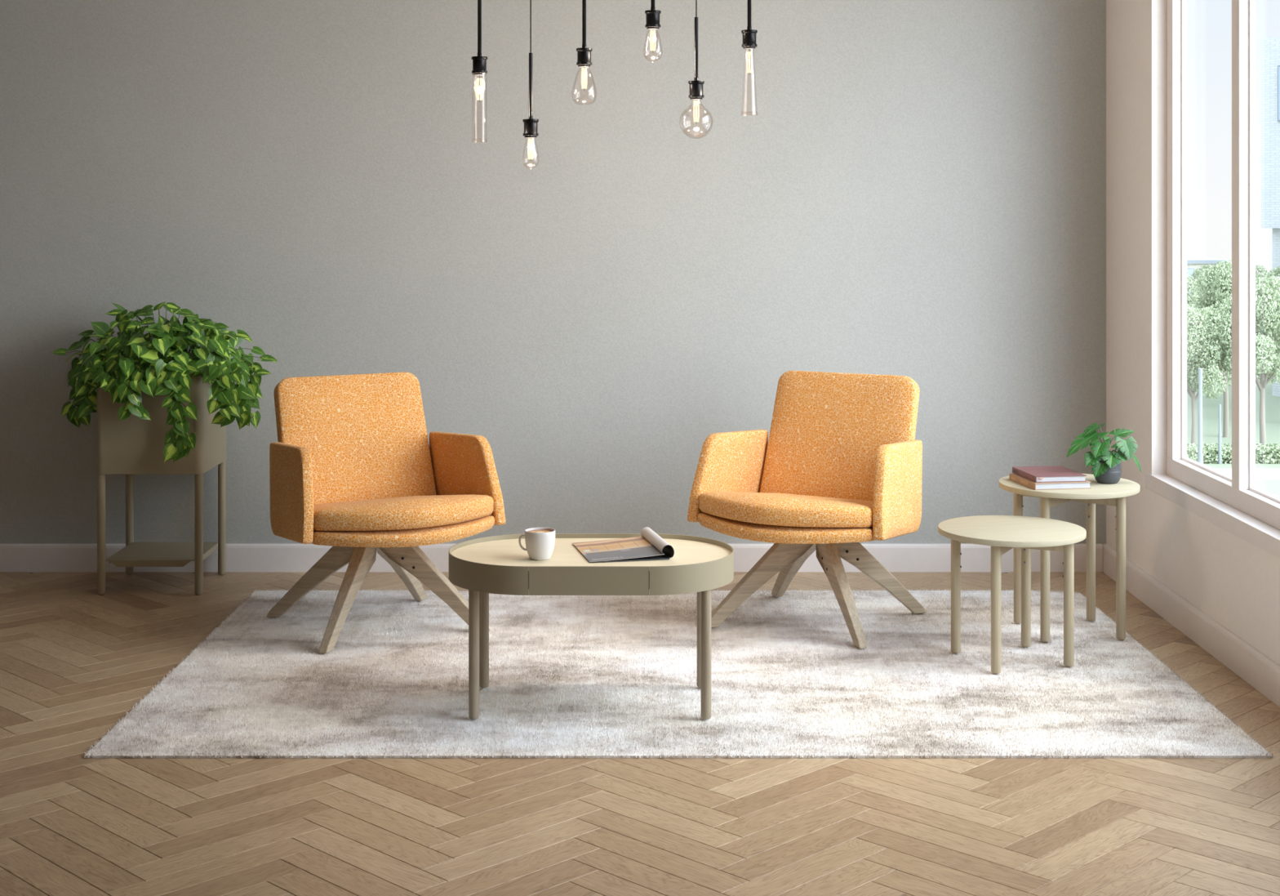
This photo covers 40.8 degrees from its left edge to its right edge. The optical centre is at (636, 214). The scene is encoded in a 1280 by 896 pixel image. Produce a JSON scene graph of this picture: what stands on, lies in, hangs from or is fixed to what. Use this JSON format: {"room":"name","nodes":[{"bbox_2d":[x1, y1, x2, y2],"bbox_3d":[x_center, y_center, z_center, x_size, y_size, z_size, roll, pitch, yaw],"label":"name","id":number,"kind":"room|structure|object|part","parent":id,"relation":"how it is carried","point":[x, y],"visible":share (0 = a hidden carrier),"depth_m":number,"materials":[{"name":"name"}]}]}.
{"room":"living room","nodes":[
{"label":"living room","id":0,"kind":"room"},
{"bbox_2d":[0,0,1106,544],"bbox_3d":[-1.452,-0.150,6.865,6.996,3.300,0.200,0,0,0],"label":"wall","id":1,"kind":"structure","parent":0,"point":[916,189],"depth_m":6.76,"materials":[{"name":"grey paint"}]},
{"bbox_2d":[0,543,1102,572],"bbox_3d":[-1.486,1.352,6.757,6.628,0.120,0.016,0,0,0],"label":"baseboard","id":2,"kind":"structure","parent":1,"relation":"attached to","point":[29,557],"depth_m":6.75,"materials":[{"name":"grey wood"}]},
{"bbox_2d":[0,571,1279,895],"bbox_3d":[-1.380,1.440,1.778,7.047,0.080,10.539,0,0,0],"label":"floor","id":3,"kind":"structure","parent":0,"point":[75,660],"depth_m":4.06,"materials":[{"name":"brown wood"}]},
{"bbox_2d":[96,371,226,595],"bbox_3d":[-1.790,0.989,6.520,0.395,0.823,0.396,0,0,0],"label":"planter","id":4,"kind":"object","parent":3,"relation":"on","point":[131,446],"visible":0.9,"depth_m":6.33,"materials":[{"name":"beige metal"}]},
{"bbox_3d":[-1.969,1.177,6.343,0.030,0.447,0.030,0,0,0],"label":"leg","id":5,"kind":"part","parent":4,"relation":"part of","materials":[{"name":"beige wood"}]},
{"bbox_3d":[-1.969,1.177,6.697,0.030,0.447,0.030,0,0,0],"label":"leg","id":6,"kind":"part","parent":4,"relation":"part of","materials":[{"name":"beige wood"}]},
{"bbox_2d":[105,542,218,560],"bbox_3d":[-1.790,1.274,6.520,0.336,0.002,0.356,0,0,0],"label":"shelf","id":7,"kind":"object","parent":4,"relation":"attached to","point":[132,551],"depth_m":6.50,"materials":[{"name":"beige wood"}]},
{"bbox_2d":[51,301,278,462],"bbox_3d":[-1.769,0.613,6.514,0.858,0.580,0.589,0,0,0],"label":"trailing plant","id":8,"kind":"object","parent":4,"relation":"in","point":[162,364],"visible":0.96,"depth_m":6.33,"materials":[{"name":"green plant"}]},
{"bbox_3d":[-1.610,1.177,6.343,0.030,0.447,0.030,0,0,0],"label":"leg","id":9,"kind":"part","parent":4,"relation":"part of","materials":[{"name":"beige wood"}]},
{"bbox_3d":[-1.610,1.177,6.697,0.030,0.447,0.030,0,0,0],"label":"leg","id":10,"kind":"part","parent":4,"relation":"part of","materials":[{"name":"beige wood"}]},
{"bbox_2d":[81,587,1274,758],"bbox_3d":[0.109,1.393,5.411,3.076,0.014,1.969,0,0,0],"label":"area rug","id":11,"kind":"object","parent":3,"relation":"on","point":[571,676],"visible":0.9,"depth_m":5.02,"materials":[{"name":"grey carpet"}]},
{"bbox_2d":[266,371,506,653],"bbox_3d":[-0.857,0.977,5.800,0.706,0.823,0.744,0,0,-29],"label":"lounge chair","id":12,"kind":"object","parent":11,"relation":"on","point":[354,469],"visible":0.98,"depth_m":5.89,"materials":[{"name":"orange fabric"}]},
{"bbox_3d":[-1.128,0.916,5.659,0.052,0.330,0.496,0,0,-24],"label":"armrest","id":13,"kind":"part","parent":12,"relation":"part of","materials":[{"name":"orange fabric"}]},
{"bbox_3d":[-1.079,1.233,5.900,0.403,0.310,0.049,0,0,16],"label":"leg","id":14,"kind":"part","parent":12,"relation":"part of","materials":[{"name":"grey wood"}]},
{"bbox_3d":[-0.937,1.233,5.646,0.049,0.310,0.403,0,0,16],"label":"leg","id":15,"kind":"part","parent":12,"relation":"part of","materials":[{"name":"grey wood"}]},
{"bbox_3d":[-0.987,0.792,6.034,0.544,0.453,0.209,0,0,-29],"label":"backrest","id":16,"kind":"part","parent":12,"relation":"part of","materials":[{"name":"orange fabric"}]},
{"bbox_3d":[-0.825,1.233,6.042,0.049,0.310,0.403,0,0,16],"label":"leg","id":17,"kind":"part","parent":12,"relation":"part of","materials":[{"name":"grey wood"}]},
{"bbox_2d":[313,493,493,530],"bbox_3d":[-0.820,0.991,5.735,0.621,0.147,0.590,0,0,-29],"label":"seat cushion","id":18,"kind":"object","parent":12,"relation":"on","point":[331,512],"depth_m":5.51,"materials":[{"name":"orange fabric"}]},
{"bbox_3d":[-0.815,1.038,5.725,0.629,0.086,0.572,0,0,-29],"label":"seat","id":19,"kind":"part","parent":12,"relation":"part of","materials":[{"name":"orange fabric"}]},
{"bbox_3d":[-0.683,1.233,5.788,0.403,0.310,0.049,0,0,16],"label":"leg","id":20,"kind":"part","parent":12,"relation":"part of","materials":[{"name":"grey wood"}]},
{"bbox_3d":[-0.594,0.916,5.957,0.052,0.330,0.496,0,0,-34],"label":"armrest","id":21,"kind":"part","parent":12,"relation":"part of","materials":[{"name":"orange fabric"}]},
{"bbox_2d":[448,533,733,719],"bbox_3d":[-0.127,1.170,4.907,0.811,0.435,0.483,0,0,0],"label":"coffee table","id":22,"kind":"object","parent":11,"relation":"on","point":[494,564],"visible":0.95,"depth_m":4.74,"materials":[{"name":"cream matte lacquer"},{"name":"greige painted metal"}]},
{"bbox_3d":[-0.447,1.192,4.750,0.029,0.391,0.029,0,0,0],"label":"leg","id":23,"kind":"part","parent":22,"relation":"part of","materials":[{"name":"beige wood"}]},
{"bbox_3d":[-0.447,1.192,5.064,0.029,0.391,0.029,0,0,0],"label":"leg","id":24,"kind":"part","parent":22,"relation":"part of","materials":[{"name":"beige wood"}]},
{"bbox_2d":[518,527,555,559],"bbox_3d":[-0.271,0.926,4.837,0.086,0.080,0.090,0,0,40],"label":"coffee mug","id":25,"kind":"object","parent":22,"relation":"on","point":[540,542],"visible":1,"depth_m":4.81,"materials":[{"name":"white ceramic"}]},
{"bbox_3d":[-0.318,0.919,4.831,0.024,0.047,0.010,0,0,-8],"label":"handle","id":26,"kind":"part","parent":25,"relation":"part of","materials":[{"name":"white ceramic"}]},
{"bbox_2d":[573,526,674,562],"bbox_3d":[-0.040,0.945,4.936,0.241,0.042,0.280,0,0,-12],"label":"magazine","id":27,"kind":"object","parent":22,"relation":"on","point":[650,545],"visible":1,"depth_m":4.91,"materials":[{"name":"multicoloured paper"}]},
{"bbox_3d":[0.193,1.192,5.064,0.029,0.391,0.029,0,0,0],"label":"leg","id":28,"kind":"part","parent":22,"relation":"part of","materials":[{"name":"beige wood"}]},
{"bbox_3d":[0.193,1.192,4.750,0.029,0.391,0.029,0,0,0],"label":"leg","id":29,"kind":"part","parent":22,"relation":"part of","materials":[{"name":"beige wood"}]},
{"bbox_2d":[687,370,926,648],"bbox_3d":[0.593,0.977,5.859,0.706,0.823,0.744,0,0,29],"label":"lounge chair","id":30,"kind":"object","parent":11,"relation":"on","point":[839,467],"visible":0.99,"depth_m":5.95,"materials":[{"name":"orange fabric"}]},
{"bbox_3d":[0.331,0.916,6.016,0.052,0.330,0.496,0,0,34],"label":"armrest","id":31,"kind":"part","parent":30,"relation":"part of","materials":[{"name":"orange fabric"}]},
{"bbox_3d":[0.420,1.233,5.847,0.403,0.310,0.049,0,0,-16],"label":"leg","id":32,"kind":"part","parent":30,"relation":"part of","materials":[{"name":"grey wood"}]},
{"bbox_2d":[698,491,872,527],"bbox_3d":[0.557,0.991,5.794,0.621,0.147,0.590,0,0,29],"label":"seat cushion","id":33,"kind":"object","parent":30,"relation":"on","point":[716,508],"depth_m":5.57,"materials":[{"name":"orange fabric"}]},
{"bbox_3d":[0.551,1.038,5.784,0.629,0.086,0.572,0,0,29],"label":"seat","id":34,"kind":"part","parent":30,"relation":"part of","materials":[{"name":"orange fabric"}]},
{"bbox_3d":[0.561,1.233,6.101,0.049,0.310,0.403,0,0,-16],"label":"leg","id":35,"kind":"part","parent":30,"relation":"part of","materials":[{"name":"grey wood"}]},
{"bbox_3d":[0.723,0.792,6.093,0.544,0.453,0.209,0,0,29],"label":"backrest","id":36,"kind":"part","parent":30,"relation":"part of","materials":[{"name":"orange fabric"}]},
{"bbox_3d":[0.673,1.233,5.705,0.049,0.310,0.403,0,0,-16],"label":"leg","id":37,"kind":"part","parent":30,"relation":"part of","materials":[{"name":"grey wood"}]},
{"bbox_3d":[0.815,1.233,5.959,0.403,0.310,0.049,0,0,-16],"label":"leg","id":38,"kind":"part","parent":30,"relation":"part of","materials":[{"name":"grey wood"}]},
{"bbox_3d":[0.864,0.916,5.718,0.052,0.330,0.496,0,0,24],"label":"armrest","id":39,"kind":"part","parent":30,"relation":"part of","materials":[{"name":"orange fabric"}]},
{"bbox_2d":[937,515,1086,673],"bbox_3d":[1.173,1.183,5.384,0.453,0.410,0.453,0,0,-18],"label":"side table","id":40,"kind":"object","parent":11,"relation":"on","point":[1003,533],"visible":1,"depth_m":5.31,"materials":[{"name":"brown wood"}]},
{"bbox_3d":[1.014,1.192,5.465,0.031,0.391,0.031,0,0,-18],"label":"leg","id":41,"kind":"part","parent":40,"relation":"part of","materials":[{"name":"brown wood"}]},
{"bbox_3d":[1.092,1.192,5.225,0.031,0.391,0.031,0,0,-18],"label":"leg","id":42,"kind":"part","parent":40,"relation":"part of","materials":[{"name":"brown wood"}]},
{"bbox_3d":[1.173,1.018,5.384,0.019,0.040,0.331,0,0,27],"label":"cross rail","id":43,"kind":"part","parent":40,"relation":"part of","materials":[{"name":"brown wood"}]},
{"bbox_3d":[1.173,1.018,5.384,0.331,0.040,0.019,0,0,27],"label":"cross rail","id":44,"kind":"part","parent":40,"relation":"part of","materials":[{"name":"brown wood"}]},
{"bbox_3d":[1.254,1.192,5.543,0.031,0.391,0.031,0,0,-18],"label":"leg","id":45,"kind":"part","parent":40,"relation":"part of","materials":[{"name":"brown wood"}]},
{"bbox_3d":[1.332,1.192,5.303,0.031,0.391,0.031,0,0,-18],"label":"leg","id":46,"kind":"part","parent":40,"relation":"part of","materials":[{"name":"brown wood"}]},
{"bbox_2d":[998,473,1140,641],"bbox_3d":[1.444,1.141,5.753,0.458,0.493,0.458,0,0,-7],"label":"side table","id":47,"kind":"object","parent":11,"relation":"on","point":[1113,494],"visible":0.73,"depth_m":5.63,"materials":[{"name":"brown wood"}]},
{"bbox_3d":[1.301,1.151,5.865,0.031,0.474,0.031,0,0,-7],"label":"leg","id":48,"kind":"part","parent":47,"relation":"part of","materials":[{"name":"brown wood"}]},
{"bbox_3d":[1.332,1.151,5.610,0.031,0.474,0.031,0,0,-7],"label":"leg","id":49,"kind":"part","parent":47,"relation":"part of","materials":[{"name":"brown wood"}]},
{"bbox_2d":[1008,472,1091,489],"bbox_3d":[1.374,0.884,5.722,0.195,0.022,0.222,0,0,-10],"label":"book","id":50,"kind":"object","parent":47,"relation":"on","point":[1015,477],"visible":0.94,"depth_m":5.62,"materials":[{"name":"beige paper"}]},
{"bbox_2d":[1012,465,1086,482],"bbox_3d":[1.374,0.863,5.732,0.174,0.020,0.226,0,0,-8],"label":"book","id":51,"kind":"object","parent":50,"relation":"on","point":[1051,473],"visible":1,"depth_m":5.68,"materials":[{"name":"red paper"}]},
{"bbox_3d":[1.444,0.934,5.753,0.019,0.040,0.338,0,0,38],"label":"cross rail","id":52,"kind":"part","parent":47,"relation":"part of","materials":[{"name":"brown wood"}]},
{"bbox_3d":[1.444,0.934,5.753,0.338,0.040,0.019,0,0,38],"label":"cross rail","id":53,"kind":"part","parent":47,"relation":"part of","materials":[{"name":"brown wood"}]},
{"bbox_3d":[1.557,1.151,5.896,0.031,0.474,0.031,0,0,-7],"label":"leg","id":54,"kind":"part","parent":47,"relation":"part of","materials":[{"name":"brown wood"}]},
{"bbox_2d":[1066,422,1142,484],"bbox_3d":[1.571,0.797,5.739,0.345,0.196,0.154,0,0,-36],"label":"potted plant","id":55,"kind":"object","parent":47,"relation":"on","point":[1107,468],"visible":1,"depth_m":5.71,"materials":[{"name":"green plant"}]},
{"bbox_3d":[1.574,0.856,5.752,0.090,0.078,0.090,0,0,0],"label":"pot","id":56,"kind":"part","parent":55,"relation":"part of","materials":[{"name":"grey ceramic"}]},
{"bbox_3d":[1.588,1.151,5.641,0.031,0.474,0.031,0,0,-7],"label":"leg","id":57,"kind":"part","parent":47,"relation":"part of","materials":[{"name":"brown wood"}]},
{"bbox_2d":[1106,0,1279,664],"bbox_3d":[1.899,-0.150,1.782,0.107,3.300,9.965,0,0,0],"label":"wall","id":58,"kind":"structure","parent":0,"point":[1234,581],"depth_m":6.22,"materials":[{"name":"grey paint"}]},
{"bbox_2d":[1102,543,1279,706],"bbox_3d":[1.838,1.352,1.782,0.016,0.120,9.965,0,0,0],"label":"baseboard","id":59,"kind":"structure","parent":58,"relation":"attached to","point":[1252,665],"depth_m":5.56,"materials":[{"name":"white wood"}]},
{"bbox_2d":[1145,471,1279,558],"bbox_3d":[1.868,0.958,4.583,0.056,0.054,3.287,0,0,0],"label":"window sill","id":60,"kind":"structure","parent":58,"relation":"attached to","point":[1263,535],"depth_m":5.47,"materials":[{"name":"white wood"}]},
{"bbox_2d":[1167,0,1279,529],"bbox_3d":[1.925,-0.234,4.583,0.050,2.332,3.167,0,0,0],"label":"window","id":61,"kind":"structure","parent":58,"relation":"in","point":[1239,491],"depth_m":5.47,"materials":[{"name":"white paint"}]},
{"bbox_3d":[-1.452,-1.875,1.807,6.996,0.150,10.315,0,0,0],"label":"ceiling","id":62,"kind":"structure","parent":0,"visible":0},
{"bbox_2d":[471,0,487,142],"bbox_3d":[-0.482,-1.011,5.300,0.110,1.577,0.110,0,0,0],"label":"pendant lamp","id":63,"kind":"object","parent":62,"relation":"hanging from","point":[479,62],"visible":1,"depth_m":5.29,"materials":[{"name":"black metal"}]},
{"bbox_2d":[471,56,487,75],"bbox_3d":[-0.482,-0.457,5.300,0.050,0.056,0.050,0,0,0],"label":"socket","id":64,"kind":"object","parent":63,"relation":"attached to","point":[479,63],"depth_m":5.28,"materials":[{"name":"black metal"}]},
{"bbox_3d":[-0.482,-1.132,5.300,0.013,1.295,0.013,0,0,-9],"label":"rod","id":65,"kind":"part","parent":63,"relation":"part of","materials":[{"name":"black metal"}]},
{"bbox_3d":[-0.482,-0.331,5.300,0.046,0.216,0.046,0,0,0],"label":"bulb glass","id":66,"kind":"part","parent":63,"relation":"part of","materials":[{"name":"clear glass"}]},
{"bbox_2d":[522,0,539,168],"bbox_3d":[-0.324,-0.968,5.300,0.110,1.662,0.110,0,0,0],"label":"pendant lamp","id":67,"kind":"object","parent":62,"relation":"hanging from","point":[531,124],"visible":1,"depth_m":5.29,"materials":[{"name":"black metal"}]},
{"bbox_2d":[522,118,538,137],"bbox_3d":[-0.324,-0.265,5.300,0.050,0.056,0.050,0,0,0],"label":"socket","id":68,"kind":"object","parent":67,"relation":"attached to","point":[531,125],"depth_m":5.28,"materials":[{"name":"black metal"}]},
{"bbox_3d":[-0.324,-0.395,5.300,0.013,0.205,0.013,0,0,-9],"label":"rod","id":69,"kind":"part","parent":67,"relation":"part of","materials":[{"name":"black metal"}]},
{"bbox_2d":[571,0,592,104],"bbox_3d":[-0.160,-1.069,5.300,0.110,1.462,0.110,0,0,0],"label":"pendant lamp","id":70,"kind":"object","parent":62,"relation":"hanging from","point":[584,53],"visible":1,"depth_m":5.29,"materials":[{"name":"black metal"}]},
{"bbox_3d":[-0.160,-1.145,5.300,0.013,1.269,0.013,0,0,9],"label":"rod","id":71,"kind":"part","parent":70,"relation":"part of","materials":[{"name":"black metal"}]},
{"bbox_2d":[576,47,592,66],"bbox_3d":[-0.160,-0.483,5.300,0.050,0.056,0.050,0,0,0],"label":"socket","id":72,"kind":"object","parent":70,"relation":"attached to","point":[584,54],"depth_m":5.28,"materials":[{"name":"black metal"}]},
{"bbox_2d":[643,0,662,60],"bbox_3d":[0.052,-1.133,5.300,0.110,1.333,0.110,0,0,0],"label":"pendant lamp","id":73,"kind":"object","parent":62,"relation":"hanging from","point":[652,15],"visible":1,"depth_m":5.29,"materials":[{"name":"black metal"}]},
{"bbox_2d":[644,9,661,29],"bbox_3d":[0.052,-0.599,5.300,0.050,0.056,0.050,0,0,0],"label":"socket","id":74,"kind":"object","parent":73,"relation":"attached to","point":[652,16],"depth_m":5.28,"materials":[{"name":"black metal"}]},
{"bbox_3d":[0.052,-1.203,5.300,0.013,1.154,0.013,0,0,9],"label":"rod","id":75,"kind":"part","parent":73,"relation":"part of","materials":[{"name":"black metal"}]},
{"bbox_2d":[679,0,713,138],"bbox_3d":[0.185,-1.016,5.300,0.110,1.566,0.110,0,0,0],"label":"pendant lamp","id":76,"kind":"object","parent":62,"relation":"hanging from","point":[695,85],"visible":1,"depth_m":5.29,"materials":[{"name":"black metal"}]},
{"bbox_2d":[688,80,704,99],"bbox_3d":[0.185,-0.383,5.300,0.050,0.056,0.050,0,0,0],"label":"socket","id":77,"kind":"object","parent":76,"relation":"attached to","point":[695,86],"depth_m":5.28,"materials":[{"name":"black metal"}]},
{"bbox_3d":[0.185,-0.509,5.300,0.013,0.197,0.013,0,0,-9],"label":"rod","id":78,"kind":"part","parent":76,"relation":"part of","materials":[{"name":"black metal"}]},
{"bbox_2d":[741,0,757,112],"bbox_3d":[0.348,-1.052,5.300,0.110,1.494,0.110,0,0,0],"label":"pendant lamp","id":79,"kind":"object","parent":62,"relation":"hanging from","point":[748,34],"visible":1,"depth_m":5.29,"materials":[{"name":"black metal"}]},
{"bbox_2d":[741,29,757,48],"bbox_3d":[0.348,-0.539,5.300,0.050,0.056,0.050,0,0,0],"label":"socket","id":80,"kind":"object","parent":79,"relation":"attached to","point":[748,36],"depth_m":5.28,"materials":[{"name":"black metal"}]},
{"bbox_3d":[0.348,-1.173,5.300,0.013,1.214,0.013,0,0,-9],"label":"rod","id":81,"kind":"part","parent":79,"relation":"part of","materials":[{"name":"black metal"}]},
{"label":"outside","id":82,"kind":"structure","parent":0,"visible":0},
{"bbox_2d":[1255,480,1279,495],"bbox_3d":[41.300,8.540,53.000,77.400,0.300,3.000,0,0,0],"label":"ground","id":83,"kind":"structure","parent":82,"point":[1271,486],"depth_m":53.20,"materials":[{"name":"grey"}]},
{"bbox_2d":[1197,367,1203,464],"bbox_3d":[17.358,6.556,53.000,0.175,3.689,0.175,0,0,0],"label":"street lamp","id":84,"kind":"object","parent":83,"relation":"on","point":[1200,455],"visible":0.77,"depth_m":52.94,"materials":[{"name":"grey metal"}]},
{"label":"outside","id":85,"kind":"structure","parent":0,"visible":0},
{"bbox_2d":[1186,368,1279,468],"bbox_3d":[41.300,8.540,98.500,77.400,0.300,83.000,0,0,0],"label":"ground","id":86,"kind":"structure","parent":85,"point":[1210,406],"depth_m":70.88,"materials":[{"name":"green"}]},
{"bbox_2d":[1186,271,1205,352],"bbox_3d":[21.513,5.253,68.851,2.899,6.304,3.030,0,0,-9],"label":"street tree","id":87,"kind":"object","parent":86,"relation":"on","point":[1190,285],"visible":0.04,"depth_m":68.61,"materials":[{"name":"green plant"}]},
{"bbox_2d":[1189,263,1212,397],"bbox_3d":[26.022,5.319,78.809,3.254,6.173,3.191,0,0,-18],"label":"street tree","id":88,"kind":"object","parent":86,"relation":"on","point":[1197,271],"visible":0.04,"depth_m":78.57,"materials":[{"name":"green plant"}]},
{"bbox_3d":[26.022,4.240,78.809,3.254,4.015,3.191,0,0,-18],"label":"crown","id":89,"kind":"part","parent":88,"relation":"part of","materials":[{"name":"green plant"}]},
{"bbox_2d":[1186,304,1227,444],"bbox_3d":[19.333,5.785,60.415,2.744,5.240,2.704,0,0,0],"label":"street tree","id":90,"kind":"object","parent":86,"relation":"on","point":[1203,353],"visible":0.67,"depth_m":59.86,"materials":[{"name":"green plant"}]},
{"bbox_3d":[19.319,4.856,60.408,2.772,3.420,2.718,0,0,0],"label":"crown","id":91,"kind":"part","parent":90,"relation":"part of","materials":[{"name":"green plant"}]},
{"bbox_2d":[1186,256,1231,362],"bbox_3d":[29.811,5.453,99.000,6.550,5.895,8.200,0,0,0],"label":"brick building","id":92,"kind":"structure","parent":86,"relation":"on","point":[1193,263],"depth_m":94.93,"materials":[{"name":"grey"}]},
{"bbox_3d":[30.406,3.731,94.955,0.600,1.450,0.090,0,0,0],"label":"pane","id":93,"kind":"part","parent":92,"relation":"part of","materials":[{"name":"glass"}]},
{"bbox_2d":[1186,259,1231,437],"bbox_3d":[22.149,5.044,65.124,3.232,6.725,3.092,0,0,27],"label":"street tree","id":94,"kind":"object","parent":86,"relation":"on","point":[1219,286],"visible":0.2,"depth_m":64.80,"materials":[{"name":"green plant"}]},
{"bbox_2d":[1217,404,1221,463],"bbox_3d":[19.652,7.384,58.000,0.112,2.031,0.112,0,0,0],"label":"street lamp","id":95,"kind":"object","parent":86,"relation":"on","point":[1220,405],"visible":1,"depth_m":57.96,"materials":[{"name":"grey metal"}]},
{"bbox_2d":[1186,442,1279,463],"bbox_3d":[22.247,8.125,58.501,11.601,0.662,1.111,0,0,0],"label":"hedge","id":96,"kind":"object","parent":86,"relation":"on","point":[1266,453],"visible":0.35,"depth_m":58.06,"materials":[{"name":"green plant"}]},
{"bbox_2d":[1214,275,1279,444],"bbox_3d":[22.087,5.273,59.841,3.234,6.265,3.281,0,0,-36],"label":"street tree","id":97,"kind":"object","parent":86,"relation":"on","point":[1267,293],"visible":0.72,"depth_m":59.66,"materials":[{"name":"green plant"}]},
{"bbox_3d":[22.103,4.163,59.832,3.250,4.089,3.314,0,0,-36],"label":"crown","id":98,"kind":"part","parent":97,"relation":"part of","materials":[{"name":"green plant"}]},
{"bbox_2d":[1218,258,1279,342],"bbox_3d":[26.257,5.160,74.300,3.351,6.493,3.400,0,0,18],"label":"street tree","id":99,"kind":"object","parent":86,"relation":"on","point":[1259,268],"visible":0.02,"depth_m":73.72,"materials":[{"name":"green plant"}]},
{"bbox_2d":[1261,36,1279,395],"bbox_3d":[39.485,0.122,73.104,20.924,16.555,25.059,0,0,0],"label":"building","id":100,"kind":"structure","parent":86,"relation":"on","point":[1270,46],"depth_m":79.55,"materials":[{"name":"tile"}]},
{"bbox_3d":[29.655,-5.555,78.694,0.050,2.440,0.740,0,0,-28],"label":"pane","id":101,"kind":"part","parent":100,"relation":"part of","materials":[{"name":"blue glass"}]},
{"bbox_2d":[1265,266,1279,350],"bbox_3d":[26.434,5.044,69.063,3.092,6.725,3.232,0,0,45],"label":"street tree","id":102,"kind":"object","parent":86,"relation":"on","point":[1276,272],"visible":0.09,"depth_m":69.32,"materials":[{"name":"green plant"}]},
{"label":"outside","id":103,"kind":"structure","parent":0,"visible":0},
{"bbox_2d":[1213,468,1279,479],"bbox_3d":[41.300,8.550,55.750,77.400,0.300,2.500,0,0,0],"label":"ground","id":104,"kind":"structure","parent":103,"point":[1260,473],"depth_m":55.96,"materials":[{"name":"grey"}]}
]}

